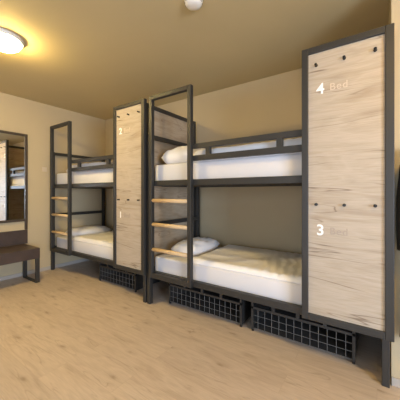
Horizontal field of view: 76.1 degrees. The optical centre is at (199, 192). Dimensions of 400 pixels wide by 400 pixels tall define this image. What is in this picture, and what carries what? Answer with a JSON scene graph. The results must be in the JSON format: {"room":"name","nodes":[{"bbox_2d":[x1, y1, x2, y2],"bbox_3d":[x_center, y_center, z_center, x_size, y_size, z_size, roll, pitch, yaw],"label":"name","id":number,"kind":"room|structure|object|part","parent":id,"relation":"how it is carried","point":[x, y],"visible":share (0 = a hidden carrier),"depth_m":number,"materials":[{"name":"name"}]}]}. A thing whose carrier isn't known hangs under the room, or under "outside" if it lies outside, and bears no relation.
{"room":"dormitory","nodes":[
{"label":"dormitory","id":0,"kind":"room"},
{"bbox_2d":[0,92,104,276],"bbox_3d":[-3.658,-0.098,2.587,0.120,2.870,6.330,0,0,35],"label":"wall","id":1,"kind":"structure","parent":0,"point":[34,119],"depth_m":4.16,"materials":[{"name":"beige paint"}]},
{"bbox_2d":[0,130,27,229],"bbox_3d":[-2.863,-0.162,3.603,0.029,1.453,0.765,0,0,35],"label":"wall mirror","id":2,"kind":"object","parent":1,"relation":"attached to","point":[13,145],"visible":1,"depth_m":3.77,"materials":[{"name":"brown metal"}]},
{"bbox_2d":[0,258,87,280],"bbox_3d":[-3.603,1.234,2.549,0.014,0.055,6.090,0,0,35],"label":"baseboard","id":3,"kind":"structure","parent":1,"relation":"attached to","point":[83,259],"depth_m":4.11,"materials":[{"name":"beige paint"}]},
{"bbox_2d":[0,0,389,119],"bbox_3d":[-0.435,-1.483,0.356,7.720,0.100,6.090,0,0,35],"label":"ceiling","id":4,"kind":"structure","parent":0,"point":[92,58],"depth_m":2.44,"materials":[{"name":"beige paint"}]},
{"bbox_2d":[0,28,23,52],"bbox_3d":[-1.823,-1.377,2.357,0.334,0.111,0.334,0,0,35],"label":"ceiling light","id":5,"kind":"object","parent":4,"relation":"attached to","point":[10,42],"visible":1,"depth_m":2.32,"materials":[{"name":"white plastic"}]},
{"bbox_2d":[184,0,202,10],"bbox_3d":[-0.048,-1.408,1.907,0.136,0.048,0.136,0,0,35],"label":"smoke detector","id":6,"kind":"object","parent":4,"relation":"attached to","point":[193,5],"visible":1,"depth_m":1.89,"materials":[{"name":"white plastic"}]},
{"bbox_2d":[0,260,399,399],"bbox_3d":[-0.435,1.300,0.356,7.720,0.075,6.090,0,0,35],"label":"floor","id":7,"kind":"structure","parent":0,"point":[71,334],"depth_m":2.00,"materials":[{"name":"brown wood"}]},
{"bbox_2d":[0,230,39,282],"bbox_3d":[-2.901,0.914,3.113,0.524,0.695,1.615,0,0,35],"label":"bench","id":8,"kind":"object","parent":7,"relation":"on","point":[9,254],"visible":1,"depth_m":3.58,"materials":[{"name":"brown wood"}]},
{"bbox_3d":[-2.901,0.850,3.088,0.497,0.145,1.575,0,0,35],"label":"seat","id":9,"kind":"part","parent":8,"relation":"part of","materials":[{"name":"brown wood"}]},
{"bbox_2d":[50,98,195,302],"bbox_3d":[-1.258,0.101,3.926,2.238,2.323,1.046,0,0,35],"label":"bunk bed","id":10,"kind":"object","parent":7,"relation":"on","point":[131,119],"visible":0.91,"depth_m":3.14,"materials":[{"name":"grey"}]},
{"bbox_3d":[-2.411,0.299,4.187,0.045,1.925,0.050,0,0,35],"label":"post","id":11,"kind":"part","parent":10,"relation":"part of","materials":[{"name":"grey metal"}]},
{"bbox_3d":[-2.159,-0.062,3.955,0.578,1.998,0.045,0,0,35],"label":"ladder frame","id":12,"kind":"part","parent":10,"relation":"part of","materials":[{"name":"grey metal"}]},
{"bbox_3d":[-2.143,-0.635,4.573,0.039,0.045,0.890,0,0,35],"label":"rail","id":13,"kind":"part","parent":10,"relation":"part of","materials":[{"name":"grey"}]},
{"bbox_3d":[-2.143,0.368,4.573,0.039,0.047,0.890,0,0,35],"label":"rail","id":14,"kind":"part","parent":10,"relation":"part of","materials":[{"name":"grey metal"}]},
{"bbox_3d":[-1.517,0.909,3.568,2.128,0.055,0.046,0,0,35],"label":"rail","id":15,"kind":"part","parent":10,"relation":"part of","materials":[{"name":"grey"}]},
{"bbox_3d":[-1.517,-0.102,3.568,2.128,0.058,0.046,0,0,35],"label":"rail","id":16,"kind":"part","parent":10,"relation":"part of","materials":[{"name":"grey metal"}]},
{"bbox_2d":[57,169,112,183],"bbox_3d":[-1.251,-0.206,3.959,2.095,0.213,0.875,0,0,35],"label":"mattress","id":17,"kind":"object","parent":10,"relation":"on","point":[96,176],"visible":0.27,"depth_m":3.67,"materials":[{"name":"white fabric"}]},
{"bbox_2d":[72,160,112,171],"bbox_3d":[-1.114,-0.381,3.864,1.690,0.132,0.855,0,0,35],"label":"duvet","id":18,"kind":"object","parent":17,"relation":"on","point":[94,163],"visible":0.16,"depth_m":3.67,"materials":[{"name":"white fabric"}]},
{"bbox_2d":[57,236,112,259],"bbox_3d":[-1.251,0.819,3.959,2.095,0.183,0.875,0,0,35],"label":"mattress","id":19,"kind":"object","parent":10,"relation":"on","point":[101,251],"visible":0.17,"depth_m":3.67,"materials":[{"name":"white fabric"}]},
{"bbox_2d":[65,225,110,236],"bbox_3d":[-1.938,0.656,4.456,0.440,0.133,0.700,0,0,33],"label":"pillow","id":20,"kind":"object","parent":19,"relation":"on","point":[85,230],"visible":0.79,"depth_m":4.30,"materials":[{"name":"white fabric"}]},
{"bbox_2d":[72,231,112,246],"bbox_3d":[-1.073,0.688,3.835,1.590,0.073,0.855,0,0,35],"label":"duvet","id":21,"kind":"object","parent":19,"relation":"on","point":[103,238],"visible":0.35,"depth_m":3.77,"materials":[{"name":"white fabric"}]},
{"bbox_3d":[-1.472,-0.399,3.531,1.070,0.168,0.040,0,0,35],"label":"guard rail","id":22,"kind":"part","parent":10,"relation":"part of","materials":[{"name":"grey metal"}]},
{"bbox_3d":[-1.875,0.299,4.960,0.045,1.925,0.050,0,0,35],"label":"post","id":23,"kind":"part","parent":10,"relation":"part of","materials":[{"name":"grey metal"}]},
{"bbox_3d":[-0.843,-0.064,3.048,0.460,1.905,0.019,0,0,35],"label":"wooden panel","id":24,"kind":"part","parent":10,"relation":"part of","materials":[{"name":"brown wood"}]},
{"bbox_3d":[-0.844,-0.062,3.044,0.553,1.998,0.045,0,0,35],"label":"panel frame","id":25,"kind":"part","parent":10,"relation":"part of","materials":[{"name":"grey"}]},
{"bbox_3d":[-0.625,0.116,2.951,0.043,2.293,0.050,0,0,35],"label":"post","id":26,"kind":"part","parent":10,"relation":"part of","materials":[{"name":"grey metal"}]},
{"bbox_3d":[-0.357,-0.050,3.337,0.015,1.863,0.890,0,0,35],"label":"panel","id":27,"kind":"part","parent":10,"relation":"part of","materials":[{"name":"grey wood"}]},
{"bbox_3d":[-0.357,-1.005,3.337,0.037,0.048,0.890,0,0,35],"label":"rail","id":28,"kind":"part","parent":10,"relation":"part of","materials":[{"name":"grey"}]},
{"bbox_3d":[-0.090,0.116,3.723,0.043,2.293,0.050,0,0,35],"label":"post","id":29,"kind":"part","parent":10,"relation":"part of","materials":[{"name":"grey metal"}]},
{"bbox_2d":[99,262,160,291],"bbox_3d":[-0.964,1.118,3.675,0.770,0.288,0.575,0,0,35],"label":"wire crate","id":30,"kind":"object","parent":7,"relation":"on","point":[130,280],"visible":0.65,"depth_m":3.54,"materials":[{"name":"grey metal"}]},
{"bbox_3d":[-1.278,1.118,3.892,0.004,0.248,0.535,0,0,35],"label":"plate","id":31,"kind":"part","parent":30,"relation":"part of","materials":[{"name":"grey metal"}]},
{"bbox_3d":[-0.964,1.109,3.675,0.770,0.270,0.575,0,0,35],"label":"crate frame","id":32,"kind":"part","parent":30,"relation":"part of","materials":[{"name":"grey metal"}]},
{"bbox_3d":[-0.651,1.118,3.458,0.004,0.248,0.535,0,0,35],"label":"plate","id":33,"kind":"part","parent":30,"relation":"part of","materials":[{"name":"grey metal"}]},
{"bbox_2d":[169,283,250,326],"bbox_3d":[0.180,1.118,2.882,0.905,0.288,0.575,0,0,35],"label":"wire crate","id":34,"kind":"object","parent":7,"relation":"on","point":[233,309],"visible":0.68,"depth_m":2.73,"materials":[{"name":"grey metal"}]},
{"bbox_3d":[-0.188,1.118,3.138,0.004,0.248,0.535,0,0,35],"label":"plate","id":35,"kind":"part","parent":34,"relation":"part of","materials":[{"name":"grey metal"}]},
{"bbox_3d":[0.549,1.118,2.627,0.004,0.248,0.535,0,0,35],"label":"plate","id":36,"kind":"part","parent":34,"relation":"part of","materials":[{"name":"grey metal"}]},
{"bbox_2d":[147,23,394,387],"bbox_3d":[0.584,0.101,2.651,2.238,2.323,1.046,0,0,35],"label":"bunk bed","id":37,"kind":"object","parent":7,"relation":"on","point":[347,179],"visible":0.98,"depth_m":1.79,"materials":[{"name":"grey wood"}]},
{"bbox_3d":[-0.569,0.299,2.912,0.045,1.925,0.050,0,0,35],"label":"post","id":38,"kind":"part","parent":37,"relation":"part of","materials":[{"name":"grey metal"}]},
{"bbox_3d":[-0.301,-0.635,3.298,0.039,0.045,0.890,0,0,35],"label":"rail","id":39,"kind":"part","parent":37,"relation":"part of","materials":[{"name":"grey"}]},
{"bbox_3d":[-0.317,-0.062,2.679,0.578,1.998,0.045,0,0,35],"label":"ladder frame","id":40,"kind":"part","parent":37,"relation":"part of","materials":[{"name":"grey metal"}]},
{"bbox_3d":[-0.301,0.368,3.298,0.039,0.047,0.890,0,0,35],"label":"rail","id":41,"kind":"part","parent":37,"relation":"part of","materials":[{"name":"grey metal"}]},
{"bbox_3d":[-0.034,0.299,3.685,0.045,1.925,0.050,0,0,35],"label":"post","id":42,"kind":"part","parent":37,"relation":"part of","materials":[{"name":"grey metal"}]},
{"bbox_3d":[0.324,0.909,2.293,2.128,0.055,0.046,0,0,35],"label":"rail","id":43,"kind":"part","parent":37,"relation":"part of","materials":[{"name":"grey metal"}]},
{"bbox_3d":[0.324,-0.102,2.293,2.128,0.058,0.046,0,0,35],"label":"rail","id":44,"kind":"part","parent":37,"relation":"part of","materials":[{"name":"grey metal"}]},
{"bbox_2d":[155,247,301,305],"bbox_3d":[0.586,0.819,2.687,2.095,0.183,0.875,0,0,35],"label":"mattress","id":45,"kind":"object","parent":37,"relation":"on","point":[290,292],"visible":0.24,"depth_m":2.35,"materials":[{"name":"white fabric"}]},
{"bbox_2d":[171,237,219,255],"bbox_3d":[-0.045,0.646,3.194,0.380,0.153,0.660,0,0,33],"label":"pillow","id":46,"kind":"object","parent":45,"relation":"on","point":[200,245],"visible":0.75,"depth_m":3.02,"materials":[{"name":"white fabric"}]},
{"bbox_2d":[193,245,301,283],"bbox_3d":[0.769,0.692,2.560,1.580,0.066,0.855,0,0,35],"label":"duvet","id":47,"kind":"object","parent":45,"relation":"on","point":[284,266],"visible":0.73,"depth_m":2.52,"materials":[{"name":"white fabric"}]},
{"bbox_2d":[155,153,301,180],"bbox_3d":[0.586,-0.206,2.687,2.095,0.213,0.875,0,0,35],"label":"mattress","id":48,"kind":"object","parent":37,"relation":"on","point":[287,164],"visible":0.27,"depth_m":2.32,"materials":[{"name":"white fabric"}]},
{"bbox_2d":[161,146,204,163],"bbox_3d":[-0.085,-0.436,3.100,0.480,0.234,0.740,0,0,32],"label":"pillow","id":49,"kind":"object","parent":48,"relation":"on","point":[177,155],"visible":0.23,"depth_m":2.80,"materials":[{"name":"white fabric"}]},
{"bbox_2d":[193,137,301,161],"bbox_3d":[0.786,-0.386,2.549,1.540,0.143,0.855,0,0,35],"label":"duvet","id":50,"kind":"object","parent":48,"relation":"on","point":[298,141],"visible":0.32,"depth_m":2.27,"materials":[{"name":"white fabric"}]},
{"bbox_3d":[0.370,-0.399,2.256,1.070,0.168,0.040,0,0,35],"label":"guard rail","id":51,"kind":"part","parent":37,"relation":"part of","materials":[{"name":"grey metal"}]},
{"bbox_3d":[0.859,-0.102,3.066,2.128,0.058,0.046,0,0,35],"label":"rail","id":52,"kind":"part","parent":37,"relation":"part of","materials":[{"name":"grey metal"}]},
{"bbox_3d":[0.999,-0.064,1.773,0.460,1.905,0.019,0,0,35],"label":"wooden panel","id":53,"kind":"part","parent":37,"relation":"part of","materials":[{"name":"brown wood"}]},
{"bbox_3d":[0.998,-0.062,1.769,0.553,1.998,0.045,0,0,35],"label":"panel frame","id":54,"kind":"part","parent":37,"relation":"part of","materials":[{"name":"grey"}]},
{"bbox_3d":[1.217,0.116,1.675,0.043,2.293,0.050,0,0,35],"label":"post","id":55,"kind":"part","parent":37,"relation":"part of","materials":[{"name":"grey metal"}]},
{"bbox_2d":[251,302,358,363],"bbox_3d":[0.966,1.118,2.339,0.815,0.288,0.575,0,0,35],"label":"wire crate","id":56,"kind":"object","parent":7,"relation":"on","point":[282,323],"visible":0.56,"depth_m":2.20,"materials":[{"name":"grey metal"}]},
{"bbox_3d":[0.634,1.118,2.568,0.004,0.248,0.535,0,0,35],"label":"plate","id":57,"kind":"part","parent":56,"relation":"part of","materials":[{"name":"grey metal"}]},
{"bbox_3d":[1.297,1.118,2.109,0.004,0.248,0.535,0,0,35],"label":"plate","id":58,"kind":"part","parent":56,"relation":"part of","materials":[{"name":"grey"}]},
{"bbox_2d":[105,68,301,253],"bbox_3d":[0.008,-0.098,3.826,4.498,2.870,0.120,0,0,35],"label":"wall","id":59,"kind":"structure","parent":0,"point":[270,217],"depth_m":3.31,"materials":[{"name":"beige paint"}]},
{"bbox_2d":[388,0,399,378],"bbox_3d":[2.949,-0.098,1.187,3.342,2.870,1.110,0,0,35],"label":"wall","id":60,"kind":"structure","parent":0,"point":[394,5],"depth_m":1.67,"materials":[{"name":"beige paint"}]},
{"bbox_2d":[391,376,399,387],"bbox_3d":[2.580,1.234,0.759,3.222,0.055,0.014,0,0,35],"label":"baseboard","id":61,"kind":"structure","parent":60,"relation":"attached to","point":[395,381],"depth_m":1.66,"materials":[{"name":"beige paint"}]},
{"bbox_3d":[1.459,-0.393,1.501,0.036,0.037,0.069,0,0,35],"label":"coat hook","id":62,"kind":"object","parent":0,"visible":0},
{"bbox_2d":[396,166,399,336],"bbox_3d":[1.440,0.280,1.474,0.492,1.255,0.116,0,0,35],"label":"coat","id":63,"kind":"object","parent":62,"relation":"hanging from","point":[398,186],"visible":1,"depth_m":1.58,"materials":[{"name":"black fabric"}]}
]}

